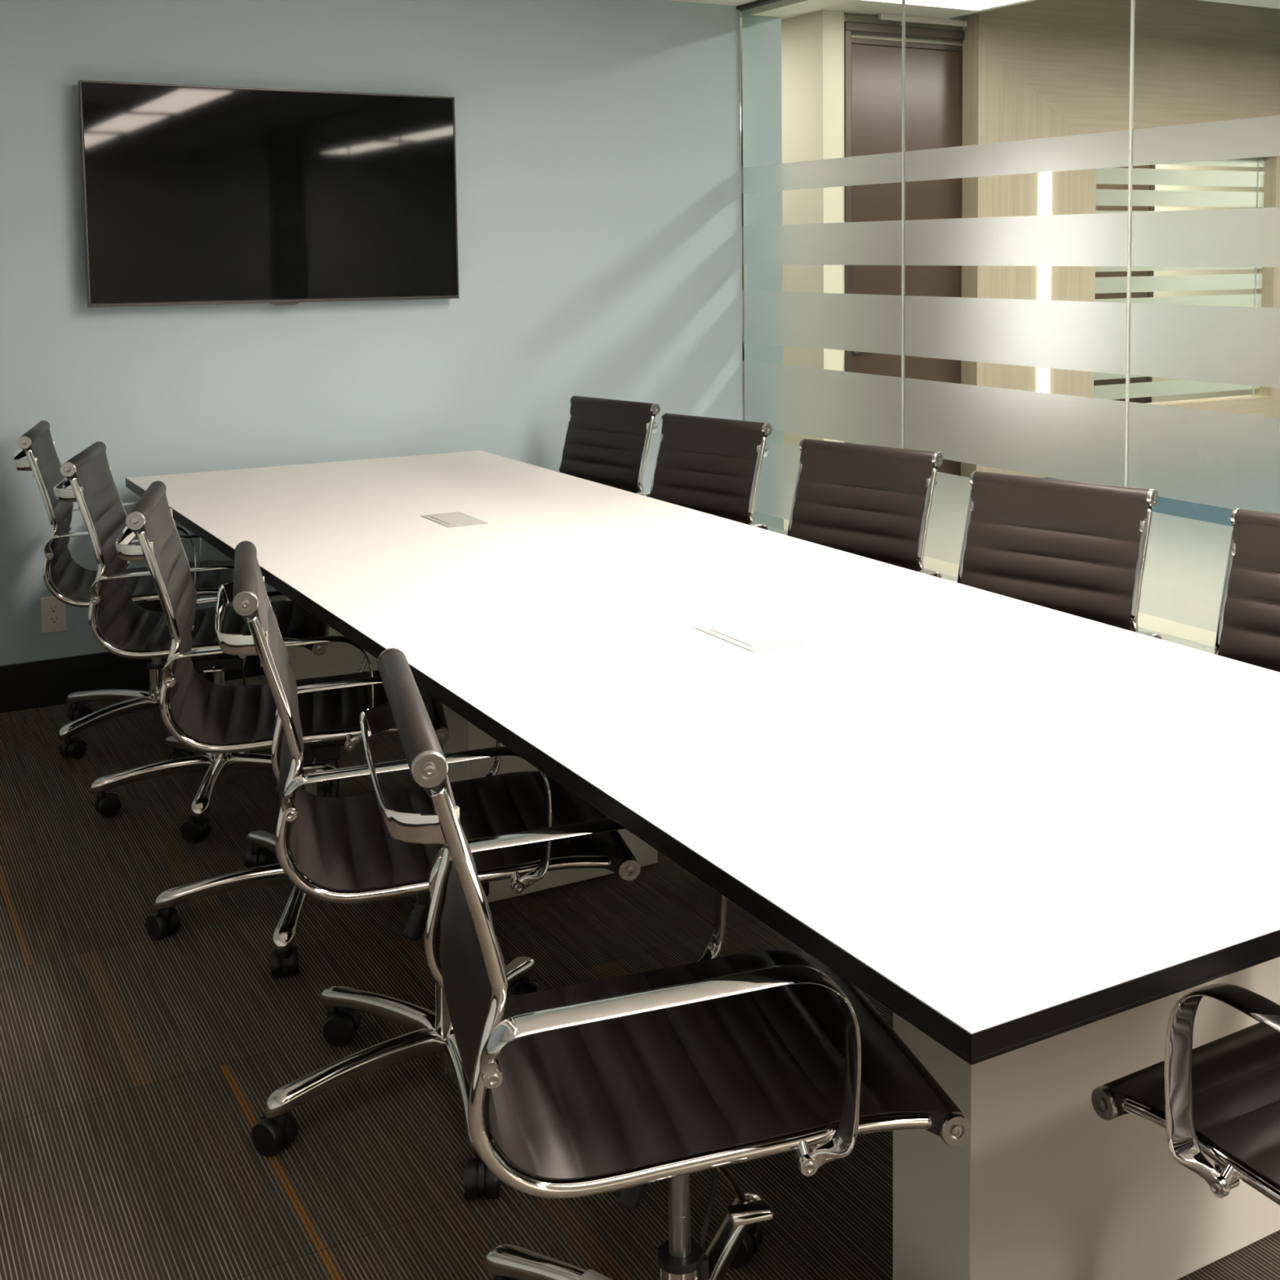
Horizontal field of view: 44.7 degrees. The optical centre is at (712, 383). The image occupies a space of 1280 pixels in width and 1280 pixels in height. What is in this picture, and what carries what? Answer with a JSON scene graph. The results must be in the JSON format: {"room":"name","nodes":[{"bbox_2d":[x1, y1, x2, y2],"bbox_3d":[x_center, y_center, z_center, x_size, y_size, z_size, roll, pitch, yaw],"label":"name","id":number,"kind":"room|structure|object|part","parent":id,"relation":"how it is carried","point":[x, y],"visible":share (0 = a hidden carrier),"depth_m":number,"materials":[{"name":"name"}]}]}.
{"room":"conference room","nodes":[
{"label":"conference room","id":0,"kind":"room"},
{"bbox_2d":[0,0,783,666],"bbox_3d":[-1.706,-0.195,5.292,4.540,2.420,0.150,-3,6,-30],"label":"wall","id":1,"kind":"structure","parent":0,"point":[597,144],"depth_m":5.58,"materials":[{"name":"blue paint"}]},
{"bbox_2d":[40,595,66,633],"bbox_3d":[-2.133,0.747,5.021,0.073,0.116,0.009,-3,6,-30],"label":"wall outlet","id":2,"kind":"object","parent":1,"relation":"attached to","point":[53,611],"visible":0.99,"depth_m":5.02,"materials":[{"name":"white plastic"}]},
{"bbox_2d":[47,603,59,625],"bbox_3d":[-2.131,0.748,5.019,0.034,0.068,0.001,-3,6,-30],"label":"receptacle","id":3,"kind":"object","parent":2,"relation":"attached to","point":[53,609],"depth_m":5.02,"materials":[{"name":"white plastic"}]},
{"bbox_2d":[0,648,265,713],"bbox_3d":[-1.703,0.944,5.290,4.203,0.152,0.012,-3,6,-30],"label":"baseboard","id":4,"kind":"structure","parent":1,"relation":"attached to","point":[46,682],"depth_m":5.05,"materials":[{"name":"black rubber"}]},
{"bbox_2d":[77,80,458,307],"bbox_3d":[-1.472,-0.627,5.255,1.246,0.722,0.090,-3,6,-30],"label":"television","id":5,"kind":"object","parent":1,"relation":"attached to","point":[193,194],"visible":1,"depth_m":5.19,"materials":[{"name":"black"}]},
{"bbox_2d":[738,9,744,420],"bbox_3d":[0.120,-0.293,6.274,0.010,2.394,0.008,-3,6,-30],"label":"trim","id":6,"kind":"structure","parent":1,"relation":"attached to","point":[740,11],"depth_m":6.23,"materials":[{"name":"silver metal"}]},
{"bbox_2d":[736,0,781,10],"bbox_3d":[2.715,-1.141,1.778,0.036,0.014,10.248,-3,6,-30],"label":"trim","id":7,"kind":"structure","parent":1,"relation":"attached to","point":[759,2],"depth_m":6.06,"materials":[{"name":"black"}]},
{"bbox_2d":[742,0,905,535],"bbox_3d":[0.392,-0.258,5.820,0.012,2.396,1.054,-3,6,-30],"label":"glass panel","id":8,"kind":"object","parent":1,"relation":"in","point":[852,407],"depth_m":5.79,"materials":[{"name":"clear glass"}]},
{"bbox_2d":[0,476,1279,1279],"bbox_3d":[5.171,1.236,2.639,13.550,0.100,20.100,-3,6,-30],"label":"floor","id":9,"kind":"structure","parent":0,"point":[138,1072],"depth_m":2.77,"materials":[{"name":"carpet"}]},
{"bbox_2d":[10,420,234,759],"bbox_3d":[-1.713,0.594,4.707,0.702,0.948,0.642,-2,5,-16],"label":"chair","id":10,"kind":"object","parent":9,"relation":"on","point":[74,581],"visible":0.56,"depth_m":4.58,"materials":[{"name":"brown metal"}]},
{"bbox_3d":[-2.010,0.222,4.581,0.079,0.055,0.422,-2,5,-16],"label":"handle","id":11,"kind":"part","parent":10,"relation":"part of","materials":[{"name":"silver metal"}]},
{"bbox_3d":[-1.963,0.364,4.606,0.113,0.471,0.427,-2,5,-16],"label":"backrest","id":12,"kind":"part","parent":10,"relation":"part of","materials":[{"name":"brown leather"}]},
{"bbox_3d":[-1.790,0.984,4.596,0.046,0.059,0.319,3,6,34],"label":"leg","id":13,"kind":"part","parent":10,"relation":"part of","materials":[{"name":"metal"}]},
{"bbox_3d":[-1.857,0.968,4.786,0.319,0.059,0.046,1,5,16],"label":"leg","id":14,"kind":"part","parent":10,"relation":"part of","materials":[{"name":"metal"}]},
{"bbox_3d":[-1.694,0.531,4.449,0.408,0.240,0.057,-2,5,-16],"label":"armrest","id":15,"kind":"part","parent":10,"relation":"part of","materials":[{"name":"silver metal"}]},
{"bbox_3d":[-1.673,0.408,4.476,0.554,0.466,0.018,-2,5,-16],"label":"rail","id":16,"kind":"part","parent":10,"relation":"part of","materials":[{"name":"silver metal"}]},
{"bbox_3d":[-1.832,0.493,4.908,0.408,0.240,0.057,-2,5,-16],"label":"armrest","id":17,"kind":"part","parent":10,"relation":"part of","materials":[{"name":"silver metal"}]},
{"bbox_3d":[-1.670,0.605,4.714,0.521,0.068,0.427,-2,5,-16],"label":"seat","id":18,"kind":"part","parent":10,"relation":"part of","materials":[{"name":"brown leather"}]},
{"bbox_3d":[-1.589,0.982,4.601,0.046,0.059,0.319,-4,6,-37],"label":"leg","id":19,"kind":"part","parent":10,"relation":"part of","materials":[{"name":"metal"}]},
{"bbox_2d":[53,441,340,842],"bbox_3d":[-1.340,0.642,4.100,0.679,0.948,0.634,-2,5,-12],"label":"chair","id":20,"kind":"object","parent":9,"relation":"on","point":[89,482],"visible":0.63,"depth_m":4.03,"materials":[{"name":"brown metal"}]},
{"bbox_3d":[-1.637,0.266,4.024,0.079,0.055,0.422,-2,5,-12],"label":"handle","id":21,"kind":"part","parent":20,"relation":"part of","materials":[{"name":"silver metal"}]},
{"bbox_3d":[-1.589,0.409,4.046,0.113,0.471,0.427,-2,5,-12],"label":"backrest","id":22,"kind":"part","parent":20,"relation":"part of","materials":[{"name":"brown leather"}]},
{"bbox_3d":[-1.399,0.420,4.304,0.554,0.466,0.018,-2,5,-12],"label":"rail","id":23,"kind":"part","parent":20,"relation":"part of","materials":[{"name":"silver metal"}]},
{"bbox_3d":[-1.469,1.025,4.083,0.319,0.059,0.046,-3,5,-25],"label":"leg","id":24,"kind":"part","parent":20,"relation":"part of","materials":[{"name":"metal"}]},
{"bbox_3d":[-1.335,0.577,3.868,0.408,0.240,0.057,-2,5,-12],"label":"armrest","id":25,"kind":"part","parent":20,"relation":"part of","materials":[{"name":"silver metal"}]},
{"bbox_3d":[-1.311,0.455,3.893,0.554,0.466,0.018,-2,5,-12],"label":"rail","id":26,"kind":"part","parent":20,"relation":"part of","materials":[{"name":"silver metal"}]},
{"bbox_3d":[-1.431,1.008,4.280,0.046,0.059,0.319,-5,7,-43],"label":"leg","id":27,"kind":"part","parent":20,"relation":"part of","materials":[{"name":"metal"}]},
{"bbox_3d":[-1.435,0.538,4.337,0.408,0.240,0.057,-2,5,-12],"label":"armrest","id":28,"kind":"part","parent":20,"relation":"part of","materials":[{"name":"silver metal"}]},
{"bbox_3d":[-1.364,0.799,4.147,0.060,0.087,0.033,-2,5,-12],"label":"tension knob","id":29,"kind":"part","parent":20,"relation":"part of","materials":[{"name":"black plastic"}]},
{"bbox_3d":[-1.292,1.031,3.986,0.046,0.059,0.319,-1,5,-8],"label":"leg","id":30,"kind":"part","parent":20,"relation":"part of","materials":[{"name":"metal"}]},
{"bbox_3d":[-1.273,0.718,3.985,0.045,0.024,0.223,-2,5,-12],"label":"lever","id":31,"kind":"part","parent":20,"relation":"part of","materials":[{"name":"metal"}]},
{"bbox_3d":[-1.290,0.652,4.130,0.521,0.068,0.427,-2,5,-12],"label":"seat","id":32,"kind":"part","parent":20,"relation":"part of","materials":[{"name":"brown leather"}]},
{"bbox_3d":[-1.232,1.004,4.306,0.046,0.059,0.319,2,6,28],"label":"leg","id":33,"kind":"part","parent":20,"relation":"part of","materials":[{"name":"metal"}]},
{"bbox_3d":[-1.145,1.018,4.124,0.319,0.059,0.046,0,5,10],"label":"leg","id":34,"kind":"part","parent":20,"relation":"part of","materials":[{"name":"metal"}]},
{"bbox_2d":[115,480,449,977],"bbox_3d":[-0.917,0.700,3.375,0.664,0.948,0.662,-2,5,-14],"label":"chair","id":35,"kind":"object","parent":9,"relation":"on","point":[206,711],"visible":0.69,"depth_m":3.27,"materials":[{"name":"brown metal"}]},
{"bbox_3d":[-1.200,0.327,3.273,0.079,0.055,0.422,-2,5,-14],"label":"handle","id":36,"kind":"part","parent":35,"relation":"part of","materials":[{"name":"silver metal"}]},
{"bbox_3d":[-1.153,0.469,3.296,0.113,0.471,0.427,-2,5,-14],"label":"backrest","id":37,"kind":"part","parent":35,"relation":"part of","materials":[{"name":"brown leather"}]},
{"bbox_3d":[-0.972,0.480,3.561,0.554,0.466,0.018,-2,5,-14],"label":"rail","id":38,"kind":"part","parent":35,"relation":"part of","materials":[{"name":"silver metal"}]},
{"bbox_3d":[-1.040,1.083,3.353,0.319,0.059,0.046,-2,5,-21],"label":"leg","id":39,"kind":"part","parent":35,"relation":"part of","materials":[{"name":"metal"}]},
{"bbox_3d":[-0.869,0.514,3.154,0.554,0.466,0.018,-2,5,-14],"label":"rail","id":40,"kind":"part","parent":35,"relation":"part of","materials":[{"name":"silver metal"}]},
{"bbox_3d":[-0.892,0.636,3.127,0.408,0.240,0.057,-2,5,-14],"label":"armrest","id":41,"kind":"part","parent":35,"relation":"part of","materials":[{"name":"silver metal"}]},
{"bbox_3d":[-0.989,1.066,3.548,0.046,0.059,0.319,-5,6,-39],"label":"leg","id":42,"kind":"part","parent":35,"relation":"part of","materials":[{"name":"metal"}]},
{"bbox_3d":[-0.930,0.859,3.405,0.060,0.087,0.033,-2,5,-14],"label":"tension knob","id":43,"kind":"part","parent":35,"relation":"part of","materials":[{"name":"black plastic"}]},
{"bbox_3d":[-1.009,0.598,3.592,0.408,0.240,0.057,-2,5,-14],"label":"armrest","id":44,"kind":"part","parent":35,"relation":"part of","materials":[{"name":"silver metal"}]},
{"bbox_3d":[-0.870,1.091,3.245,0.046,0.059,0.319,-1,5,-4],"label":"leg","id":45,"kind":"part","parent":35,"relation":"part of","materials":[{"name":"metal"}]},
{"bbox_3d":[-0.834,0.777,3.246,0.045,0.024,0.223,-2,5,-14],"label":"lever","id":46,"kind":"part","parent":35,"relation":"part of","materials":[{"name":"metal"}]},
{"bbox_3d":[-0.856,0.711,3.391,0.521,0.068,0.427,-2,5,-14],"label":"seat","id":47,"kind":"part","parent":35,"relation":"part of","materials":[{"name":"brown leather"}]},
{"bbox_2d":[215,540,640,1199],"bbox_3d":[-0.467,0.761,2.615,0.695,0.948,0.642,-2,5,-17],"label":"chair","id":48,"kind":"object","parent":9,"relation":"on","point":[340,844],"visible":0.81,"depth_m":2.55,"materials":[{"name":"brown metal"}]},
{"bbox_3d":[-0.770,0.386,2.535,0.079,0.055,0.422,-2,5,-17],"label":"handle","id":49,"kind":"part","parent":48,"relation":"part of","materials":[{"name":"silver metal"}]},
{"bbox_3d":[-0.724,0.528,2.560,0.113,0.471,0.427,-2,5,-17],"label":"backrest","id":50,"kind":"part","parent":48,"relation":"part of","materials":[{"name":"brown leather"}]},
{"bbox_3d":[-0.555,0.538,2.833,0.554,0.466,0.018,-2,5,-17],"label":"rail","id":51,"kind":"part","parent":48,"relation":"part of","materials":[{"name":"silver metal"}]},
{"bbox_3d":[-0.592,1.144,2.590,0.319,0.059,0.046,-4,6,-36],"label":"leg","id":52,"kind":"part","parent":48,"relation":"part of","materials":[{"name":"metal"}]},
{"bbox_3d":[-0.593,1.127,2.791,0.319,0.059,0.046,3,6,35],"label":"leg","id":53,"kind":"part","parent":48,"relation":"part of","materials":[{"name":"metal"}]},
{"bbox_3d":[-0.593,0.656,2.862,0.408,0.240,0.057,-2,5,-17],"label":"armrest","id":54,"kind":"part","parent":48,"relation":"part of","materials":[{"name":"silver metal"}]},
{"bbox_3d":[-0.505,0.917,2.679,0.060,0.087,0.033,-2,5,-17],"label":"tension knob","id":55,"kind":"part","parent":48,"relation":"part of","materials":[{"name":"black plastic"}]},
{"bbox_3d":[-0.455,0.694,2.403,0.408,0.240,0.057,-2,5,-17],"label":"armrest","id":56,"kind":"part","parent":48,"relation":"part of","materials":[{"name":"silver metal"}]},
{"bbox_3d":[-0.434,0.571,2.431,0.554,0.466,0.018,-2,5,-17],"label":"rail","id":57,"kind":"part","parent":48,"relation":"part of","materials":[{"name":"silver metal"}]},
{"bbox_3d":[-0.400,1.148,2.529,0.046,0.059,0.319,-2,5,-18],"label":"leg","id":58,"kind":"part","parent":48,"relation":"part of","materials":[{"name":"metal"}]},
{"bbox_3d":[-0.431,0.769,2.668,0.521,0.068,0.427,-2,5,-17],"label":"seat","id":59,"kind":"part","parent":48,"relation":"part of","materials":[{"name":"brown leather"}]},
{"bbox_3d":[-0.402,1.120,2.854,0.046,0.059,0.319,1,5,17],"label":"leg","id":60,"kind":"part","parent":48,"relation":"part of","materials":[{"name":"metal"}]},
{"bbox_2d":[558,395,660,497],"bbox_3d":[-0.543,0.545,5.153,0.666,0.948,0.679,-5,7,-43],"label":"chair","id":61,"kind":"object","parent":9,"relation":"on","point":[606,442],"visible":0.16,"depth_m":5.26,"materials":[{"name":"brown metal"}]},
{"bbox_3d":[-0.683,0.331,5.283,0.554,0.466,0.018,-5,7,-43],"label":"rail","id":62,"kind":"part","parent":61,"relation":"part of","materials":[{"name":"silver metal"}]},
{"bbox_3d":[-0.332,0.145,5.312,0.079,0.055,0.422,-5,7,-43],"label":"handle","id":63,"kind":"part","parent":61,"relation":"part of","materials":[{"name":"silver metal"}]},
{"bbox_3d":[-0.347,0.473,4.989,0.408,0.240,0.057,-5,7,-43],"label":"armrest","id":64,"kind":"part","parent":61,"relation":"part of","materials":[{"name":"silver metal"}]},
{"bbox_3d":[-0.393,0.354,4.979,0.554,0.466,0.018,-5,7,-43],"label":"rail","id":65,"kind":"part","parent":61,"relation":"part of","materials":[{"name":"silver metal"}]},
{"bbox_2d":[360,648,970,1279],"bbox_3d":[-0.053,0.819,1.878,0.692,0.946,0.645,-2,5,-16],"label":"chair","id":66,"kind":"object","parent":9,"relation":"on","point":[626,1083],"visible":0.95,"depth_m":1.79,"materials":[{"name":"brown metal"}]},
{"bbox_3d":[-0.357,0.446,1.780,0.079,0.055,0.422,-2,5,-16],"label":"handle","id":67,"kind":"part","parent":66,"relation":"part of","materials":[{"name":"silver metal"}]},
{"bbox_3d":[-0.140,0.599,2.077,0.554,0.466,0.018,-2,5,-16],"label":"rail","id":68,"kind":"part","parent":66,"relation":"part of","materials":[{"name":"silver metal"}]},
{"bbox_3d":[-0.310,0.589,1.805,0.113,0.471,0.427,-2,5,-16],"label":"backrest","id":69,"kind":"part","parent":66,"relation":"part of","materials":[{"name":"brown leather"}]},
{"bbox_3d":[-0.179,1.188,2.036,0.319,0.059,0.046,3,6,35],"label":"leg","id":70,"kind":"part","parent":66,"relation":"part of","materials":[{"name":"metal"}]},
{"bbox_3d":[-0.179,0.717,2.107,0.408,0.240,0.057,-2,5,-16],"label":"armrest","id":71,"kind":"part","parent":66,"relation":"part of","materials":[{"name":"silver metal"}]},
{"bbox_3d":[-0.091,0.978,1.924,0.060,0.087,0.033,-2,5,-16],"label":"tension knob","id":72,"kind":"part","parent":66,"relation":"part of","materials":[{"name":"black plastic"}]},
{"bbox_3d":[-0.042,0.755,1.648,0.408,0.240,0.057,-2,5,-16],"label":"armrest","id":73,"kind":"part","parent":66,"relation":"part of","materials":[{"name":"silver metal"}]},
{"bbox_3d":[-0.020,0.632,1.675,0.554,0.466,0.018,-2,5,-16],"label":"rail","id":74,"kind":"part","parent":66,"relation":"part of","materials":[{"name":"silver metal"}]},
{"bbox_3d":[-0.017,0.830,1.913,0.521,0.068,0.427,-2,5,-16],"label":"seat","id":75,"kind":"part","parent":66,"relation":"part of","materials":[{"name":"brown leather"}]},
{"bbox_3d":[0.012,1.181,2.099,0.046,0.059,0.319,1,5,17],"label":"leg","id":76,"kind":"part","parent":66,"relation":"part of","materials":[{"name":"metal"}]},
{"bbox_3d":[0.012,0.896,1.769,0.045,0.024,0.223,-2,5,-16],"label":"lever","id":77,"kind":"part","parent":66,"relation":"part of","materials":[{"name":"metal"}]},
{"bbox_2d":[125,450,1279,1279],"bbox_3d":[-0.299,0.781,3.542,1.222,0.739,4.179,-3,6,-30],"label":"conference table","id":78,"kind":"object","parent":9,"relation":"on","point":[1025,832],"visible":0.92,"depth_m":2.20,"materials":[{"name":"white laminate"}]},
{"bbox_3d":[-1.124,0.693,4.867,0.469,0.706,0.163,-3,6,-30],"label":"panel","id":79,"kind":"part","parent":78,"relation":"part of","materials":[{"name":"beige laminate"}]},
{"bbox_3d":[-0.693,0.362,4.154,0.079,0.001,0.146,-3,6,-30],"label":"hatch lid","id":80,"kind":"part","parent":78,"relation":"part of","materials":[{"name":"grey metal"}]},
{"bbox_3d":[-0.377,0.793,3.605,0.469,0.706,0.163,-3,6,-30],"label":"panel","id":81,"kind":"part","parent":78,"relation":"part of","materials":[{"name":"beige laminate"}]},
{"bbox_3d":[0.066,0.465,2.873,0.079,0.001,0.146,-3,6,-30],"label":"hatch lid","id":82,"kind":"part","parent":78,"relation":"part of","materials":[{"name":"grey"}]},
{"bbox_3d":[0.542,0.907,2.182,0.599,0.706,0.163,-3,6,-30],"label":"panel","id":83,"kind":"part","parent":78,"relation":"part of","materials":[{"name":"beige laminate"}]},
{"bbox_2d":[648,413,772,529],"bbox_3d":[-0.200,0.597,4.512,0.662,0.948,0.706,4,7,45],"label":"chair","id":84,"kind":"object","parent":9,"relation":"on","point":[709,465],"visible":0.21,"depth_m":4.64,"materials":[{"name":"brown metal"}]},
{"bbox_3d":[-0.337,0.381,4.660,0.018,0.466,0.554,4,7,45],"label":"rail","id":85,"kind":"part","parent":84,"relation":"part of","materials":[{"name":"silver metal"}]},
{"bbox_3d":[0.013,0.194,4.699,0.422,0.055,0.079,4,7,45],"label":"handle","id":86,"kind":"part","parent":84,"relation":"part of","materials":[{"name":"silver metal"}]},
{"bbox_3d":[0.006,0.522,4.376,0.057,0.240,0.408,4,7,45],"label":"armrest","id":87,"kind":"part","parent":84,"relation":"part of","materials":[{"name":"silver metal"}]},
{"bbox_3d":[-0.039,0.403,4.364,0.018,0.466,0.554,4,7,45],"label":"rail","id":88,"kind":"part","parent":84,"relation":"part of","materials":[{"name":"silver metal"}]},
{"bbox_2d":[786,438,942,577],"bbox_3d":[0.234,0.653,3.807,0.640,0.948,0.695,4,7,43],"label":"chair","id":89,"kind":"object","parent":9,"relation":"on","point":[869,501],"visible":0.22,"depth_m":3.96,"materials":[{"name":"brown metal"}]},
{"bbox_3d":[0.060,0.436,3.968,0.018,0.466,0.554,4,7,43],"label":"rail","id":90,"kind":"part","parent":89,"relation":"part of","materials":[{"name":"silver metal"}]},
{"bbox_3d":[0.409,0.249,4.015,0.422,0.055,0.079,4,7,43],"label":"handle","id":91,"kind":"part","parent":89,"relation":"part of","materials":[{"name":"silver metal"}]},
{"bbox_3d":[0.366,0.458,3.679,0.018,0.466,0.554,4,7,43],"label":"rail","id":92,"kind":"part","parent":89,"relation":"part of","materials":[{"name":"silver metal"}]},
{"bbox_3d":[0.411,0.577,3.692,0.057,0.240,0.408,4,7,43],"label":"armrest","id":93,"kind":"part","parent":89,"relation":"part of","materials":[{"name":"silver metal"}]},
{"bbox_2d":[956,471,1162,639],"bbox_3d":[0.577,0.702,3.181,0.620,0.946,0.687,4,7,42],"label":"chair","id":94,"kind":"object","parent":9,"relation":"on","point":[1078,548],"visible":0.16,"depth_m":3.33,"materials":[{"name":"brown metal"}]},
{"bbox_3d":[0.415,0.487,3.331,0.018,0.466,0.554,4,7,42],"label":"rail","id":95,"kind":"part","parent":94,"relation":"part of","materials":[{"name":"silver metal"}]},
{"bbox_3d":[0.762,0.300,3.388,0.422,0.055,0.079,4,7,42],"label":"handle","id":96,"kind":"part","parent":94,"relation":"part of","materials":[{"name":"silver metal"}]},
{"bbox_3d":[0.729,0.508,3.050,0.018,0.466,0.554,4,7,42],"label":"rail","id":97,"kind":"part","parent":94,"relation":"part of","materials":[{"name":"silver metal"}]},
{"bbox_3d":[0.773,0.627,3.064,0.057,0.240,0.408,4,7,42],"label":"armrest","id":98,"kind":"part","parent":94,"relation":"part of","materials":[{"name":"silver metal"}]},
{"bbox_2d":[1091,982,1279,1205],"bbox_3d":[0.781,0.828,1.684,0.624,0.946,0.689,-3,6,-31],"label":"chair","id":99,"kind":"object","parent":9,"relation":"on","point":[1219,1100],"visible":1,"depth_m":1.71,"materials":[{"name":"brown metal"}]},
{"bbox_3d":[0.772,0.838,1.734,0.427,0.068,0.521,-3,6,-31],"label":"seat","id":100,"kind":"part","parent":99,"relation":"part of","materials":[{"name":"brown leather"}]},
{"bbox_3d":[0.624,0.637,1.551,0.018,0.466,0.554,-3,6,-31],"label":"rail","id":101,"kind":"part","parent":99,"relation":"part of","materials":[{"name":"silver metal"}]},
{"bbox_3d":[0.617,0.760,1.518,0.057,0.240,0.408,-3,6,-31],"label":"armrest","id":102,"kind":"part","parent":99,"relation":"part of","materials":[{"name":"silver metal"}]},
{"bbox_2d":[1214,507,1279,672],"bbox_3d":[0.966,0.744,2.670,0.669,0.948,0.666,-5,7,-43],"label":"chair","id":103,"kind":"object","parent":9,"relation":"on","point":[1248,628],"visible":0.16,"depth_m":2.92,"materials":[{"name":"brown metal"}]},
{"bbox_3d":[0.814,0.528,2.814,0.554,0.466,0.018,-5,7,-43],"label":"rail","id":104,"kind":"part","parent":103,"relation":"part of","materials":[{"name":"silver metal"}]},
{"bbox_3d":[1.165,0.342,2.844,0.079,0.055,0.422,-5,7,-43],"label":"handle","id":105,"kind":"part","parent":103,"relation":"part of","materials":[{"name":"silver metal"}]},
{"bbox_3d":[2.735,1.256,1.983,0.036,0.012,10.248,-3,6,-30],"label":"trim","id":106,"kind":"structure","parent":9,"relation":"on","visible":0},
{"bbox_2d":[903,0,1134,582],"bbox_3d":[0.928,-0.186,4.914,0.012,2.396,1.054,-3,6,-30],"label":"glass panel","id":107,"kind":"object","parent":106,"relation":"on","point":[1068,437],"depth_m":4.87,"materials":[{"name":"clear glass"}]},
{"bbox_2d":[1127,115,1279,653],"bbox_3d":[1.465,-0.113,4.009,0.012,2.396,1.053,-3,6,-30],"label":"glass panel","id":108,"kind":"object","parent":106,"relation":"on","point":[1214,458],"depth_m":4.25,"materials":[{"name":"clear glass"}]},
{"bbox_2d":[670,0,757,5],"bbox_3d":[0.829,-1.066,0.702,4.345,0.050,10.508,-3,6,-30],"label":"ceiling","id":109,"kind":"structure","parent":0,"point":[730,2],"depth_m":6.06,"materials":[{"name":"paint"}]},
{"bbox_2d":[751,0,850,17],"bbox_3d":[2.818,-1.344,1.823,0.145,0.440,10.248,-3,6,-30],"label":"soffit","id":110,"kind":"structure","parent":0,"point":[782,8],"depth_m":6.05,"materials":[{"name":"beige paint"}]},
{"bbox_2d":[781,9,844,445],"bbox_3d":[0.189,-0.816,9.979,0.150,2.829,2.050,-3,6,-30],"label":"wall","id":111,"kind":"structure","parent":0,"point":[812,44],"depth_m":9.12,"materials":[{"name":"beige paint"}]},
{"bbox_2d":[844,13,962,45],"bbox_3d":[1.222,-0.786,9.528,1.170,2.829,0.100,-3,6,-30],"label":"wall","id":112,"kind":"structure","parent":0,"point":[847,17],"depth_m":9.29,"materials":[{"name":"beige paint"}]},
{"bbox_2d":[781,0,1279,20],"bbox_3d":[7.100,-1.799,3.539,9.010,0.100,20.100,-3,6,-30],"label":"ceiling","id":113,"kind":"structure","parent":0,"point":[852,6],"depth_m":8.94,"materials":[{"name":"white paint"}]},
{"bbox_2d":[856,0,1030,11],"bbox_3d":[1.222,-2.103,8.409,1.070,0.016,0.620,-3,6,-30],"label":"recessed light","id":114,"kind":"object","parent":113,"relation":"in","point":[966,5],"visible":0.86,"depth_m":8.67,"materials":[{"name":"white plastic"}]},
{"bbox_2d":[960,0,1279,477],"bbox_3d":[3.845,-1.083,10.851,5.285,3.149,0.178,-3,6,-30],"label":"wall","id":115,"kind":"structure","parent":0,"point":[1037,68],"depth_m":9.84,"materials":[{"name":"beige wood"}]},
{"bbox_2d":[844,21,964,443],"bbox_3d":[1.202,-0.749,9.414,1.014,2.775,0.079,-3,6,-30],"label":"door frame","id":116,"kind":"structure","parent":115,"relation":"attached to","point":[850,27],"depth_m":9.14,"materials":[{"name":"brown wood"}]},
{"bbox_2d":[851,44,962,475],"bbox_3d":[1.208,-0.691,9.409,0.921,2.644,0.093,-3,6,-30],"label":"door","id":117,"kind":"structure","parent":115,"relation":"in","point":[933,77],"depth_m":9.35,"materials":[{"name":"brown wood"}]},
{"bbox_2d":[878,13,967,26],"bbox_3d":[1.254,-2.166,9.256,0.650,0.034,0.030,-3,6,-30],"label":"trim","id":118,"kind":"structure","parent":115,"relation":"attached to","point":[882,16],"depth_m":9.24,"materials":[{"name":"white plastic"}]},
{"bbox_2d":[1093,156,1264,399],"bbox_3d":[3.132,-0.707,10.480,1.695,1.675,0.012,-3,6,-30],"label":"window","id":119,"kind":"structure","parent":115,"relation":"in","point":[1111,175],"depth_m":10.49,"materials":[{"name":"clear glass"}]},
{"bbox_2d":[1151,164,1256,402],"bbox_3d":[3.107,-1.024,12.887,6.500,2.700,0.100,-3,6,-30],"label":"wall","id":120,"kind":"structure","parent":0,"point":[1182,188],"depth_m":13.49,"materials":[{"name":"beige paint"}]},
{"bbox_2d":[1093,164,1149,403],"bbox_3d":[3.129,-0.819,12.831,1.260,2.300,0.044,-3,6,-30],"label":"door","id":121,"kind":"structure","parent":120,"relation":"in","point":[1099,186],"depth_m":12.98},
{"bbox_2d":[1146,164,1155,403],"bbox_3d":[3.697,-0.876,13.154,0.049,2.350,0.059,-3,6,-30],"label":"trim","id":122,"kind":"structure","parent":120,"relation":"attached to","point":[1148,399],"depth_m":13.13,"materials":[{"name":"brown metal"}]}
]}

